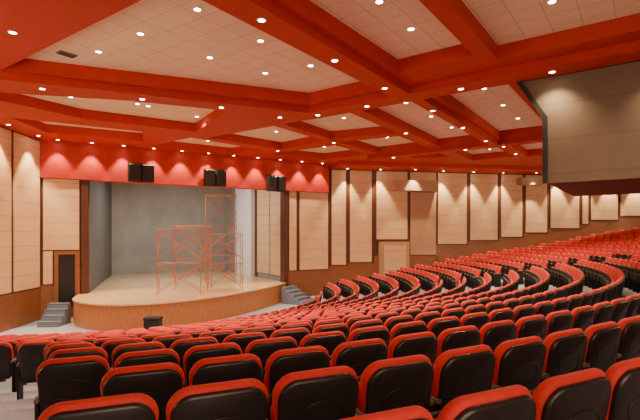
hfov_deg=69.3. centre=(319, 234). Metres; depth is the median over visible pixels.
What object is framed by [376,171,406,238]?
acoustic panel
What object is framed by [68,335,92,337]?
chair
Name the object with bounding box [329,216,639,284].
trim
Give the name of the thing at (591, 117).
booth
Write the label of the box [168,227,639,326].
chairs
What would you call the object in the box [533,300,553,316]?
chair
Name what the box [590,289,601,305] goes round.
chair
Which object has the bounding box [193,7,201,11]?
recessed light
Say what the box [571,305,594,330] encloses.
chair
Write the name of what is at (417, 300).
chair
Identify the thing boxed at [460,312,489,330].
chair
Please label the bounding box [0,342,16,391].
chair
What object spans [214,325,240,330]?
chair
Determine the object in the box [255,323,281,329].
chair
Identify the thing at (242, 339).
chair
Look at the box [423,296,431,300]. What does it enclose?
chair
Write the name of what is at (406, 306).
chair
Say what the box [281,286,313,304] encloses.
steps
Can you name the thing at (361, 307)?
chair
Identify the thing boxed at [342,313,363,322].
chair
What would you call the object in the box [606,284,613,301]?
chair
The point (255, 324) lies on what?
chair
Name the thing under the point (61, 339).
chair
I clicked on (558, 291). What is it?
chair
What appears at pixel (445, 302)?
chair
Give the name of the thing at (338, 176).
acoustic panel
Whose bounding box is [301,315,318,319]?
chair
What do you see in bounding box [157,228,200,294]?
scaffold tower
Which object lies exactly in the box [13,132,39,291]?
acoustic panel
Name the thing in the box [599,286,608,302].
chair
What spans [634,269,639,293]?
chair
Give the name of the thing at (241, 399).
chair
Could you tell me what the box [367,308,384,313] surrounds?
chair
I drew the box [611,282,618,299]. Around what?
chair
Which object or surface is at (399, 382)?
chair
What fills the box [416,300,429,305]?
chair
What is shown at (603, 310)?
chair
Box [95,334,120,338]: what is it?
chair
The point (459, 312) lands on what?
chair
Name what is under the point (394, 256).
door
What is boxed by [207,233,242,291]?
scaffold tower
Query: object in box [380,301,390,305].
chair
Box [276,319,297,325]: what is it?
chair
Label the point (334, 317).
chair
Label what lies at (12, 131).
wall
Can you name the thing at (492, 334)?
chair
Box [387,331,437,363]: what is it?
chair
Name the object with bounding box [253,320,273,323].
chair
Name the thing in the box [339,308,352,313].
chair
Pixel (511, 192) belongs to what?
acoustic panel
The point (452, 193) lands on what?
acoustic panel
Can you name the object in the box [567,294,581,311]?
chair
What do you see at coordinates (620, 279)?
chair
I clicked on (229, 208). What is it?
wall
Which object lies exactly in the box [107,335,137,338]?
chair
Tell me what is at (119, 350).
chair
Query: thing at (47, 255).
acoustic panel
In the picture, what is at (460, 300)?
chair
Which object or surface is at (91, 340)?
chair
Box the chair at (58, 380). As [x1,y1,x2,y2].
[34,355,108,419]
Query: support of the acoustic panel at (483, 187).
attached to the wall at (375, 242)
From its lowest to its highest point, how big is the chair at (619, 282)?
0.951 m
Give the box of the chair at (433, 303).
[425,302,440,307]
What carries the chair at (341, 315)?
on the floor
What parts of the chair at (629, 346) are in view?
backrest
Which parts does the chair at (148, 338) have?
backrest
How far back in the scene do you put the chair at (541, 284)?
12.40 m
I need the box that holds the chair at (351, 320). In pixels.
[345,315,372,329]
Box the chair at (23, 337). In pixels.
[11,337,35,375]
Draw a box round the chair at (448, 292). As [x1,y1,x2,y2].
[445,290,451,295]
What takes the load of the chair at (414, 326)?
on the floor
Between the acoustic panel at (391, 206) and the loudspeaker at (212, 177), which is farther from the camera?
the acoustic panel at (391, 206)
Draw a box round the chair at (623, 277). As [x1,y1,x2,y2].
[607,276,624,297]
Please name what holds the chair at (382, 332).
on the floor
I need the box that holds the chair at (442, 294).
[439,292,445,298]
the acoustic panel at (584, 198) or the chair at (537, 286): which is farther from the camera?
the acoustic panel at (584, 198)
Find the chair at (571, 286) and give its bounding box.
[567,283,573,296]
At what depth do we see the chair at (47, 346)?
6.21 m
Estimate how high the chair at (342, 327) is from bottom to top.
0.951 m
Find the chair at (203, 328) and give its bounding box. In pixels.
[180,328,207,333]
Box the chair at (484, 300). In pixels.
[476,297,490,305]
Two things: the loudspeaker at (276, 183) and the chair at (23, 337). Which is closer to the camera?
the chair at (23, 337)
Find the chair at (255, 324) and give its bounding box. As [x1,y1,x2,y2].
[246,322,270,327]
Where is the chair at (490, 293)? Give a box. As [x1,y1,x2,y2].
[486,290,494,297]
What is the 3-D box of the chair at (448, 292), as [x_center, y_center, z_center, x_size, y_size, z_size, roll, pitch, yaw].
[3.971,2.240,14.844,0.410,0.951,0.564,0,0,31]
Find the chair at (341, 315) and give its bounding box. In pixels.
[327,313,345,318]
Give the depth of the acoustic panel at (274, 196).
28.42 m
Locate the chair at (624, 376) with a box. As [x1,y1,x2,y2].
[605,357,639,419]
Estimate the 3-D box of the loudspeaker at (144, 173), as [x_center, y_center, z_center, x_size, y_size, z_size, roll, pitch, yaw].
[-8.793,-3.060,22.733,1.200,0.920,0.545,0,0,-30]
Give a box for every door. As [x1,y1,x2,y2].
[58,254,74,305]
[384,246,405,274]
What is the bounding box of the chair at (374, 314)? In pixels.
[367,310,386,318]
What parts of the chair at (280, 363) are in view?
backrest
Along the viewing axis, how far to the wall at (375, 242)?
29.70 m
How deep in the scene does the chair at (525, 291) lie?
11.04 m
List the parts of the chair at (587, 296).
backrest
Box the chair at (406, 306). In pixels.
[403,303,415,309]
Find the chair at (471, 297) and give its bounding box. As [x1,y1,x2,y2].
[466,294,477,300]
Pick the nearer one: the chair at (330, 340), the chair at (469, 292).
the chair at (330, 340)
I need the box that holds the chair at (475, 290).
[472,288,478,294]
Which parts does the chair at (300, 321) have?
backrest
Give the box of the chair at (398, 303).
[389,302,401,306]
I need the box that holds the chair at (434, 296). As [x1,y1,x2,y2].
[431,294,439,298]
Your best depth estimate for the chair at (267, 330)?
6.42 m
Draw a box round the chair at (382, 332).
[346,325,389,346]
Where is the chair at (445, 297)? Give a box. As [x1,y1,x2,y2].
[441,296,450,301]
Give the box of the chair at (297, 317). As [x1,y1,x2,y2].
[285,316,301,320]
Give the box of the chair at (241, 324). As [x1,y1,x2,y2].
[227,323,247,326]
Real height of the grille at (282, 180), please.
0.760 m
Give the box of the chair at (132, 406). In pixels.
[38,393,158,419]
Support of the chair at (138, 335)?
on the floor
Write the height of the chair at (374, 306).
0.951 m
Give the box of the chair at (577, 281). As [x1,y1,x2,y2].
[576,280,580,293]
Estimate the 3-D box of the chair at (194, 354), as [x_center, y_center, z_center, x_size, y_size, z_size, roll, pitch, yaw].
[-1.041,1.484,4.413,0.564,0.951,0.410,0,0,-25]
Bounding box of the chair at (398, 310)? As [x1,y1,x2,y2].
[389,307,406,315]
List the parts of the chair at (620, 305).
backrest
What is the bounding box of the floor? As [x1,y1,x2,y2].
[0,279,636,419]
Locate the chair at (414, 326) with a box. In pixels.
[389,320,427,343]
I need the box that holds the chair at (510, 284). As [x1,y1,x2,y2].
[509,283,513,291]
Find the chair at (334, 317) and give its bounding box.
[313,316,339,327]
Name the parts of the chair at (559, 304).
backrest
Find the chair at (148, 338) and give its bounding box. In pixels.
[139,333,171,341]
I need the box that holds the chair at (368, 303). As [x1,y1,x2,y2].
[362,302,372,307]
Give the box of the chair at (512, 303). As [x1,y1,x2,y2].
[503,298,519,310]
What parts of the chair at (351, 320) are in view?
backrest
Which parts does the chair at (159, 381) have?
backrest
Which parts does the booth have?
booth frame, booth frame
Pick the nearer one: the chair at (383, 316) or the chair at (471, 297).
the chair at (383, 316)
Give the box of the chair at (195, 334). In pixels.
[182,330,210,337]
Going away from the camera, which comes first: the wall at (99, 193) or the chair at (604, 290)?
the chair at (604, 290)
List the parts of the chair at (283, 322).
backrest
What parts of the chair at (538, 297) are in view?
backrest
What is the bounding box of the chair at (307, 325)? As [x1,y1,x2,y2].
[279,322,311,333]
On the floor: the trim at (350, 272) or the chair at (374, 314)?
the chair at (374, 314)
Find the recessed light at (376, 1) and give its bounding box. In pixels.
[375,0,383,3]
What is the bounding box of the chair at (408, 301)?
[402,300,413,306]
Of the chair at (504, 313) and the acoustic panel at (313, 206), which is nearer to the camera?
the chair at (504, 313)
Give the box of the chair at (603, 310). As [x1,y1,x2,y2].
[592,301,612,324]
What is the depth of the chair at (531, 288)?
11.50 m
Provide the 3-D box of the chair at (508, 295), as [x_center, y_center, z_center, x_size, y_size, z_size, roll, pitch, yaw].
[4.057,1.754,10.385,0.410,0.951,0.564,0,0,44]
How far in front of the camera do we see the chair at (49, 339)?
8.62 m
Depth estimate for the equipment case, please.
16.98 m
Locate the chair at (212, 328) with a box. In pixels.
[197,326,218,330]
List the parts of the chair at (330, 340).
backrest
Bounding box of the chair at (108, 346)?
[101,338,145,369]
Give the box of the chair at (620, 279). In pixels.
[605,278,623,297]
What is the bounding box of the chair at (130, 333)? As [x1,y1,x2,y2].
[126,331,149,334]
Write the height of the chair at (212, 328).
0.951 m
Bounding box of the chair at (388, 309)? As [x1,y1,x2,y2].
[385,305,401,311]
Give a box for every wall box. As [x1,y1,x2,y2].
[392,180,438,191]
[518,178,542,185]
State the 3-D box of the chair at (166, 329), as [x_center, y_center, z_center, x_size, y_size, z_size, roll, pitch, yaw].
[-3.146,2.402,9.592,0.564,0.951,0.410,0,0,-26]
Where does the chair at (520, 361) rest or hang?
on the floor
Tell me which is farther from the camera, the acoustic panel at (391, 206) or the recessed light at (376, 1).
the acoustic panel at (391, 206)
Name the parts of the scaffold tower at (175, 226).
frame, frame, frame, frame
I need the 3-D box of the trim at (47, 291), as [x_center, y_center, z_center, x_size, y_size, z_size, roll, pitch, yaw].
[-11.989,3.075,21.388,1.580,1.550,0.040,0,0,-30]
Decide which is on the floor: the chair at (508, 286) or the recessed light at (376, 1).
the chair at (508, 286)
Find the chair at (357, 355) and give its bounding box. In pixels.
[329,338,387,375]
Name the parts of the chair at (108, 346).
backrest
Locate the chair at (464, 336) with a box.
[436,325,480,358]
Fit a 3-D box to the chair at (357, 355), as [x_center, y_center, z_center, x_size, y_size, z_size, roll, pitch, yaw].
[0.289,1.365,4.037,0.564,0.951,0.410,0,0,-28]
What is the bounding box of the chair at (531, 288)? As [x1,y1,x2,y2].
[527,285,534,295]
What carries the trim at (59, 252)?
attached to the wall at (41, 179)
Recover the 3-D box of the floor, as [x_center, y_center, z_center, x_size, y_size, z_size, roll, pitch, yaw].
[6.657,1.852,10.616,39.335,3.996,45.058,0,0,0]
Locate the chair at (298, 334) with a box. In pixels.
[270,327,309,346]
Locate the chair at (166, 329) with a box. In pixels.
[157,329,177,332]
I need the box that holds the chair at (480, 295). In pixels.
[477,292,486,298]
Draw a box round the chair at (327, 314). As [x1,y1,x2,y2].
[322,312,338,317]
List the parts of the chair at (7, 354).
backrest, panel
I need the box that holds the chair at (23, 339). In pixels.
[0,338,27,381]
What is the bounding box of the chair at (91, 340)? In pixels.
[66,338,97,343]
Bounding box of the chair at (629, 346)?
[616,315,639,361]
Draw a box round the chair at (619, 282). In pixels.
[615,280,621,298]
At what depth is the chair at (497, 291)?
12.31 m
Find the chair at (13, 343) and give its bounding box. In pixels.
[0,340,18,373]
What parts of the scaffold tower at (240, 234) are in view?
frame, frame, frame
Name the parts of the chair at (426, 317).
backrest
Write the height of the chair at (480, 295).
0.951 m
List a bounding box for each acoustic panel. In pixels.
[0,127,10,294]
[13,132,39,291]
[43,178,78,249]
[43,251,52,284]
[257,190,269,273]
[270,191,279,275]
[289,191,295,270]
[300,192,327,269]
[332,170,345,264]
[350,170,371,261]
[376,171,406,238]
[410,172,435,180]
[410,192,435,254]
[438,173,466,243]
[470,174,497,239]
[501,174,521,236]
[526,175,546,232]
[550,185,578,227]
[582,196,587,223]
[591,195,617,219]
[621,194,639,215]
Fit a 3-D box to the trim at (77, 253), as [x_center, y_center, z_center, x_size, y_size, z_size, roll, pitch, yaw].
[-11.366,2.300,21.689,0.200,3.100,0.140,0,0,-30]
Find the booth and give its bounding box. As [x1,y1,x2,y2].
[516,60,639,195]
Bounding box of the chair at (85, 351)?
[48,346,109,370]
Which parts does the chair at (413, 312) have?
backrest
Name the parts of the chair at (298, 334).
backrest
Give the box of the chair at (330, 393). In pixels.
[266,366,358,419]
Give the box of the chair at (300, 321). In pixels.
[287,320,312,328]
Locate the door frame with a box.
[379,242,409,274]
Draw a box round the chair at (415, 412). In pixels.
[339,405,432,419]
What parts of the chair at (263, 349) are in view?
backrest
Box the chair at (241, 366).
[189,353,261,385]
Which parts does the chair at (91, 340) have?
backrest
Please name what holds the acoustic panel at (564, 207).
attached to the wall at (375, 242)
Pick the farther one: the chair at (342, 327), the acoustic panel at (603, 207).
the acoustic panel at (603, 207)
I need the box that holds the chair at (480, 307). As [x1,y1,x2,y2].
[464,304,485,313]
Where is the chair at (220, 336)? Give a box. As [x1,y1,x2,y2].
[199,330,235,342]
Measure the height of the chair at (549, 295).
0.951 m
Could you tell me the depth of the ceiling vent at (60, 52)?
11.85 m
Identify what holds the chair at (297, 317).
on the floor
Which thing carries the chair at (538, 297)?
on the floor
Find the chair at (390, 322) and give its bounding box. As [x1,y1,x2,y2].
[384,315,413,332]
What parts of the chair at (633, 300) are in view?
backrest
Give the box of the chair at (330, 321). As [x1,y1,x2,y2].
[312,318,343,331]
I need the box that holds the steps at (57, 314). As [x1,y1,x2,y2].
[37,303,70,326]
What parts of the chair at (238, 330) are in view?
backrest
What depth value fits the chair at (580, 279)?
12.03 m
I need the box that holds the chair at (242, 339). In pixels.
[222,332,266,353]
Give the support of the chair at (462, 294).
on the floor
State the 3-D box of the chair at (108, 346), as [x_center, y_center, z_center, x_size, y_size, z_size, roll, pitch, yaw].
[-2.461,1.754,5.815,0.564,0.951,0.410,0,0,-23]
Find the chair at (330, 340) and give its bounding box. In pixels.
[297,331,346,355]
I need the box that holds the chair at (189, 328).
[187,326,206,329]
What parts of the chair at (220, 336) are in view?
backrest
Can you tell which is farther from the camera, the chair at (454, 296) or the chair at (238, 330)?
the chair at (454, 296)
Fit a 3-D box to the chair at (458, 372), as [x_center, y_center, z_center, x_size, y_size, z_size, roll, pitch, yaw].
[0.954,1.254,3.338,0.564,0.951,0.410,0,0,-29]
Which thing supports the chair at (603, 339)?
on the floor
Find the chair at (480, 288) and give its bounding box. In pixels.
[477,286,482,293]
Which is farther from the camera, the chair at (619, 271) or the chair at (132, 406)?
the chair at (619, 271)
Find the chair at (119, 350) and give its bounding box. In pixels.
[111,341,165,369]
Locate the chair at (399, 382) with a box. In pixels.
[356,354,434,414]
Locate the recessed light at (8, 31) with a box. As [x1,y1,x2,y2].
[7,30,17,33]
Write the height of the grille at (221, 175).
0.760 m
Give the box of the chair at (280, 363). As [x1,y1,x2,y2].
[261,345,329,417]
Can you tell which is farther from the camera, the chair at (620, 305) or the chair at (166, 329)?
the chair at (166, 329)
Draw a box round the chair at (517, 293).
[512,290,521,298]
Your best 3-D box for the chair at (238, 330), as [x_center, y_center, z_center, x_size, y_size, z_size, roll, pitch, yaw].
[-1.407,1.917,7.349,0.564,0.951,0.410,0,0,-27]
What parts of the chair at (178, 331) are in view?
backrest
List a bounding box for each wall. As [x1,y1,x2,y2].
[0,126,39,295]
[40,178,80,293]
[88,180,111,292]
[112,182,224,274]
[225,188,279,280]
[288,191,329,271]
[329,166,639,265]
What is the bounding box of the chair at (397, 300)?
[391,299,400,303]
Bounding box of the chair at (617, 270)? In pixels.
[604,269,619,284]
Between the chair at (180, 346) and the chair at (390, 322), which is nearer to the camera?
the chair at (180, 346)
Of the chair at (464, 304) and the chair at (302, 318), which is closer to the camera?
the chair at (464, 304)
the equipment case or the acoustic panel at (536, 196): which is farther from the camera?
the acoustic panel at (536, 196)
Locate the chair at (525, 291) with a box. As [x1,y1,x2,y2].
[520,288,528,296]
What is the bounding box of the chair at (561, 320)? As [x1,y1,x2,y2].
[545,310,572,337]
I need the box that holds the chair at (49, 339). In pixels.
[23,338,54,384]
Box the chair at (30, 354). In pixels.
[16,341,53,399]
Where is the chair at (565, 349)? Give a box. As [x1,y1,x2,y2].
[542,328,586,380]
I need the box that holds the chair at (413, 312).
[400,308,422,318]
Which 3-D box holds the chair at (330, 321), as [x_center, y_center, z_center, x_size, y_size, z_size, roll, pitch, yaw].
[0.081,1.754,7.130,0.564,0.951,0.410,0,0,-32]
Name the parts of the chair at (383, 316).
backrest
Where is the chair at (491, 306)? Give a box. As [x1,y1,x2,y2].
[485,301,503,314]
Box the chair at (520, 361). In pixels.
[492,336,545,389]
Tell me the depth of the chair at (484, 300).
9.37 m
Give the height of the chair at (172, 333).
0.951 m
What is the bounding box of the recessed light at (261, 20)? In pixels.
[257,18,265,22]
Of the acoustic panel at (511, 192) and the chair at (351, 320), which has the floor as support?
the chair at (351, 320)
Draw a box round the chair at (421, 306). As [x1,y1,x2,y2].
[408,304,424,310]
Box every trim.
[0,288,40,332]
[40,285,72,317]
[54,251,57,302]
[58,251,74,254]
[75,251,79,295]
[81,180,87,293]
[255,190,257,276]
[280,191,287,286]
[288,270,329,295]
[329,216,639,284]
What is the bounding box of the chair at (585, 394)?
[529,368,610,419]
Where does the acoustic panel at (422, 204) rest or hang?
attached to the wall at (375, 242)
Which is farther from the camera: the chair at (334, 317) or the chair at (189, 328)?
the chair at (189, 328)
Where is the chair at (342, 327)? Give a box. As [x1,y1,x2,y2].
[312,323,348,338]
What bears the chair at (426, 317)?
on the floor
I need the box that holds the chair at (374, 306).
[368,303,379,308]
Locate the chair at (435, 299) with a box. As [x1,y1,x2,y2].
[429,298,440,303]
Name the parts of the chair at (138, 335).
backrest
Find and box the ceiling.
[0,0,639,174]
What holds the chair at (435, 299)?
on the floor
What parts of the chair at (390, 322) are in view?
backrest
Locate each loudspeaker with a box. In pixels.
[127,163,153,182]
[203,168,225,186]
[266,175,285,191]
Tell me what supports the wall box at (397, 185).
attached to the acoustic panel at (391, 206)
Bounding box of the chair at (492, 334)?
[479,319,516,352]
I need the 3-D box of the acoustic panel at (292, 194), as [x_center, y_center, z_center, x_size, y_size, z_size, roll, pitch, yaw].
[-1.609,-0.240,27.361,0.470,4.680,0.067,0,0,-30]
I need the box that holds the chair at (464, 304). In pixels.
[460,299,476,309]
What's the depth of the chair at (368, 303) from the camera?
14.18 m
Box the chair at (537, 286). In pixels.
[533,284,539,293]
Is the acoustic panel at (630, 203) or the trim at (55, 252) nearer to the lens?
the trim at (55, 252)
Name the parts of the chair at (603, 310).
backrest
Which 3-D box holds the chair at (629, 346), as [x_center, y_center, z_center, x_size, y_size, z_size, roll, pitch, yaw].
[2.908,1.254,4.530,0.564,0.951,0.410,0,0,-34]
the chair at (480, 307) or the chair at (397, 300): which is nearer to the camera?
the chair at (480, 307)
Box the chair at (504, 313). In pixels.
[488,308,513,321]
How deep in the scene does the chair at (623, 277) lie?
11.13 m
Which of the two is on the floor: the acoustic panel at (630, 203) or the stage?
the stage
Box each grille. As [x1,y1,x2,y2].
[129,164,140,180]
[143,165,153,180]
[206,170,214,184]
[217,171,225,185]
[269,176,276,189]
[279,177,285,190]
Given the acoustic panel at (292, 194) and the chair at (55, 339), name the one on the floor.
the chair at (55, 339)
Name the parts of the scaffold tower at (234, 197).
frame, frame, frame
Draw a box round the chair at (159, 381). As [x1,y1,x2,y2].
[100,362,183,419]
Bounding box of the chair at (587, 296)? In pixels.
[579,291,592,306]
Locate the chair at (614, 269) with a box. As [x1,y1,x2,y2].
[602,268,617,285]
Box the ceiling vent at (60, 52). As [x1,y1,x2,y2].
[56,50,77,57]
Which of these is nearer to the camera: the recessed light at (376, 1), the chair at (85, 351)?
the chair at (85, 351)
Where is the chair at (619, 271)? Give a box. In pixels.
[606,270,620,281]
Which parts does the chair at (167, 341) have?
backrest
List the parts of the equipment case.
lid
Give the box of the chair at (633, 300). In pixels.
[625,294,639,317]
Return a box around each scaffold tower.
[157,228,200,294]
[174,225,211,288]
[205,194,236,283]
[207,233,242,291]
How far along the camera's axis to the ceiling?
12.52 m
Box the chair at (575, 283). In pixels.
[572,281,577,294]
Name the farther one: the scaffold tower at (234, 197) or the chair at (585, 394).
the scaffold tower at (234, 197)
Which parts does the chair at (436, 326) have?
backrest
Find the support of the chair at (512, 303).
on the floor
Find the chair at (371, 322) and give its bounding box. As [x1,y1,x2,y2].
[349,319,383,334]
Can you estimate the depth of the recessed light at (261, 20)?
8.77 m
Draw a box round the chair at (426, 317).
[414,311,441,325]
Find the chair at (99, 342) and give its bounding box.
[93,337,129,346]
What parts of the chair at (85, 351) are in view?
backrest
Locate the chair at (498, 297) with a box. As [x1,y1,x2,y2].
[490,294,502,301]
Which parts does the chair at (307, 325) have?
backrest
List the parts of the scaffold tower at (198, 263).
frame, frame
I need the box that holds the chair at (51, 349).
[45,342,94,359]
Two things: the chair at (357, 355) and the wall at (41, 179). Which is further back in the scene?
the wall at (41, 179)
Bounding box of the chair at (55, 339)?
[36,337,60,341]
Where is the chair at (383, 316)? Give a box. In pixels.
[374,311,398,324]
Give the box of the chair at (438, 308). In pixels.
[422,305,442,314]
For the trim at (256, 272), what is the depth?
30.82 m
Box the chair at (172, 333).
[146,332,174,334]
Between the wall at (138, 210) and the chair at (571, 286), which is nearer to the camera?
the chair at (571, 286)
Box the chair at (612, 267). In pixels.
[600,266,614,286]
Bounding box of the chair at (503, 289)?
[500,286,505,294]
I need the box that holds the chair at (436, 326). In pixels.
[427,316,460,338]
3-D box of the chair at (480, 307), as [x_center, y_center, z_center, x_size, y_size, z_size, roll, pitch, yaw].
[2.452,1.615,7.651,0.564,0.951,0.410,0,0,-38]
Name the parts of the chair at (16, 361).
panel, backrest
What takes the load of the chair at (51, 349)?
on the floor
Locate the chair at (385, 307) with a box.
[375,305,388,309]
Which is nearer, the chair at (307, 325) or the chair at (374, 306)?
the chair at (307, 325)
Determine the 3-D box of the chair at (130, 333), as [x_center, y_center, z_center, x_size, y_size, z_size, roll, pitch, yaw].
[-3.665,2.402,9.348,0.564,0.951,0.410,0,0,-24]
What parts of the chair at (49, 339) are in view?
backrest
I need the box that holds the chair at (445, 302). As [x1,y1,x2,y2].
[441,299,454,307]
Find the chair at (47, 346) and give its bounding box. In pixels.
[43,340,83,360]
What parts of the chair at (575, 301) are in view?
backrest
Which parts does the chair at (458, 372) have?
panel, armrest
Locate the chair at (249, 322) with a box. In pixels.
[240,321,257,324]
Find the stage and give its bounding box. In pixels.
[72,271,285,330]
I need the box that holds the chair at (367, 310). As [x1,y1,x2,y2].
[359,307,373,312]
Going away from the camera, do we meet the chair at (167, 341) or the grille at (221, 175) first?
the chair at (167, 341)
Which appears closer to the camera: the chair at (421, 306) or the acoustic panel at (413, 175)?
the chair at (421, 306)
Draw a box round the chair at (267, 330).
[241,326,275,337]
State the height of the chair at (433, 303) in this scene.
0.951 m
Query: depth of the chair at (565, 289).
10.21 m
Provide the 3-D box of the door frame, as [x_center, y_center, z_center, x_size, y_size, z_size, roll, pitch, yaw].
[4.691,2.139,29.307,1.950,3.422,0.300,0,0,-11]
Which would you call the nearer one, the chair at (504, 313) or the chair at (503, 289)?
the chair at (504, 313)
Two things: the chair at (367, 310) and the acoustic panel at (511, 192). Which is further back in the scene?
the acoustic panel at (511, 192)
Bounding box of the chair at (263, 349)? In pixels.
[245,336,296,370]
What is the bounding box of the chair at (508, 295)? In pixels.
[501,292,512,301]
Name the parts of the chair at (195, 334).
backrest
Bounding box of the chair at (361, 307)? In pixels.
[354,306,366,310]
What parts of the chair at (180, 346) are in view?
backrest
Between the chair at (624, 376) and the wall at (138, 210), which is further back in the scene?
the wall at (138, 210)
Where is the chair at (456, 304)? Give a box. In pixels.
[443,302,460,310]
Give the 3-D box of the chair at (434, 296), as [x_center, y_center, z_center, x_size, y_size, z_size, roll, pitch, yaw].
[3.334,2.240,13.892,0.410,0.951,0.564,0,0,35]
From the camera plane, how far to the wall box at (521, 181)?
30.63 m
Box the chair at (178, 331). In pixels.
[165,329,188,334]
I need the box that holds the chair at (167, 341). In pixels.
[152,334,192,348]
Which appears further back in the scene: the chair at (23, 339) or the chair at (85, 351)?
the chair at (23, 339)
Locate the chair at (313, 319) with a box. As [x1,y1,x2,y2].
[303,316,322,325]
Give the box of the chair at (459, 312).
[441,307,465,320]
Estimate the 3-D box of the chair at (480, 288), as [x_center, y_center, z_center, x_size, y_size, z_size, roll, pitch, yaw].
[4.866,2.079,14.526,0.410,0.951,0.564,0,0,31]
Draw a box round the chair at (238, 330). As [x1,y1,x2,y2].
[219,326,246,333]
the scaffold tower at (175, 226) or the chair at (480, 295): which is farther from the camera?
the scaffold tower at (175, 226)
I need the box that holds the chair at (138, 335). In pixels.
[131,332,156,337]
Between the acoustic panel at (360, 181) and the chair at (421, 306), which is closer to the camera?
the chair at (421, 306)
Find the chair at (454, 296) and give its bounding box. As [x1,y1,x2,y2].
[450,294,459,299]
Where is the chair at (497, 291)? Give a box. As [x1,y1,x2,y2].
[493,288,500,294]
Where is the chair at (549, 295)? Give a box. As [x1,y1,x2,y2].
[543,290,553,301]
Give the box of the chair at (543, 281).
[541,280,546,292]
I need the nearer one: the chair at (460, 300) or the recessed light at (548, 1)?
the recessed light at (548, 1)
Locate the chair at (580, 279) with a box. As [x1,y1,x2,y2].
[578,278,582,293]
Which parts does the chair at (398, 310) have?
backrest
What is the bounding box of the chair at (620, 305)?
[610,298,627,322]
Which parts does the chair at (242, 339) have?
backrest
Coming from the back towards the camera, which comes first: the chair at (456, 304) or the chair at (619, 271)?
the chair at (619, 271)
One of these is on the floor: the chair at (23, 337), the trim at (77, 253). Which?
the chair at (23, 337)
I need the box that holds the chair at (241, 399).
[166,378,267,419]
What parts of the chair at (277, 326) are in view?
backrest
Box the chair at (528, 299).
[518,295,532,304]
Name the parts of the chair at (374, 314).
backrest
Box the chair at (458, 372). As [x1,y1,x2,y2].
[430,344,495,411]
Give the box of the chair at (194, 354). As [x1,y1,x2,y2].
[183,342,241,387]
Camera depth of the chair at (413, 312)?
7.92 m
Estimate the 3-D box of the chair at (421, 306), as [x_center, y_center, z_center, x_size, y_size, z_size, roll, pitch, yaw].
[1.899,1.917,9.604,0.564,0.951,0.410,0,0,-41]
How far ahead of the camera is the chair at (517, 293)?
10.61 m
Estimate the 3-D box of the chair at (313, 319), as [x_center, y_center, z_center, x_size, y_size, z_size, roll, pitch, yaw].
[-0.211,2.079,9.157,0.564,0.951,0.410,0,0,-34]
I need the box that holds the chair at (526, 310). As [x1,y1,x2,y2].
[513,304,534,323]
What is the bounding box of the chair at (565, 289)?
[560,285,568,297]
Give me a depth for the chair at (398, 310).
9.07 m
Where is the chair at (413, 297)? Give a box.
[409,295,416,300]
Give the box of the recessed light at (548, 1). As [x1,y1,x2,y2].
[547,0,556,3]
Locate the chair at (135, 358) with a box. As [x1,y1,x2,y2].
[114,348,179,367]
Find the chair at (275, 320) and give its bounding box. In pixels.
[264,318,279,322]
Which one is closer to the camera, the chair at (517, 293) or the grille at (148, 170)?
the chair at (517, 293)
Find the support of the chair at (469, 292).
on the floor
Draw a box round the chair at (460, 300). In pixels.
[454,297,466,303]
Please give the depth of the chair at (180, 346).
5.04 m
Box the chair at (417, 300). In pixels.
[413,298,423,303]
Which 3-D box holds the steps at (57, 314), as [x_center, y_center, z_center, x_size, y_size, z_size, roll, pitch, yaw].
[-11.388,3.413,19.849,0.870,0.874,1.140,0,0,-4]
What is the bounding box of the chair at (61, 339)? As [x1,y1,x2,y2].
[56,337,85,341]
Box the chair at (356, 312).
[349,311,366,314]
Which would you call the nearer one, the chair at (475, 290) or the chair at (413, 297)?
the chair at (475, 290)
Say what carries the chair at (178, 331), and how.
on the floor
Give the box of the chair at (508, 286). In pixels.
[505,284,510,292]
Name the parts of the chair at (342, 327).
backrest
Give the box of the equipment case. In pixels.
[143,316,162,329]
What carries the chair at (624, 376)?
on the floor
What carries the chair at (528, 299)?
on the floor
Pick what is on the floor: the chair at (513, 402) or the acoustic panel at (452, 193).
the chair at (513, 402)
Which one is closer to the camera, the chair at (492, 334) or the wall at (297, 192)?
the chair at (492, 334)
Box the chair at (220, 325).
[215,323,232,326]
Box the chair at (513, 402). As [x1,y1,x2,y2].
[430,385,535,419]
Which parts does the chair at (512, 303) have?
backrest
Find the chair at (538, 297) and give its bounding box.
[532,292,544,305]
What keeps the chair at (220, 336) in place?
on the floor
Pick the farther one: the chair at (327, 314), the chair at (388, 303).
the chair at (388, 303)
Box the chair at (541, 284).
[538,282,543,292]
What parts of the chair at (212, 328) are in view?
backrest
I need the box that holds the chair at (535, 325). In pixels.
[515,314,546,340]
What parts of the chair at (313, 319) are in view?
backrest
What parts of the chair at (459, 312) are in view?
backrest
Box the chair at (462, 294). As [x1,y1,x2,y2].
[459,291,466,297]
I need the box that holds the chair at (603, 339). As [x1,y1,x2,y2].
[583,321,620,372]
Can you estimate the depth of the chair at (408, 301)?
12.34 m
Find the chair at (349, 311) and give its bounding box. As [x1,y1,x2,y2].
[343,310,356,314]
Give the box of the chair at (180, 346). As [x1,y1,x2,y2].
[170,336,218,372]
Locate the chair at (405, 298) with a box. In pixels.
[401,297,409,303]
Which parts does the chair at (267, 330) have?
backrest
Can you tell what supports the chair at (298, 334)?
on the floor
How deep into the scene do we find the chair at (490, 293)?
11.86 m
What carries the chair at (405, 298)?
on the floor
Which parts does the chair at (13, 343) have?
backrest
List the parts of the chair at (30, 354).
panel, backrest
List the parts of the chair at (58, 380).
armrest, panel, backrest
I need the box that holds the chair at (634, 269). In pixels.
[631,268,637,291]
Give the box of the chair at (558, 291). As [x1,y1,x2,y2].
[552,288,561,299]
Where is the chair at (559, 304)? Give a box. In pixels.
[552,297,568,311]
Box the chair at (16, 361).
[14,340,48,391]
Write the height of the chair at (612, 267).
0.951 m
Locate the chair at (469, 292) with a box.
[466,290,472,295]
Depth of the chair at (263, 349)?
4.46 m

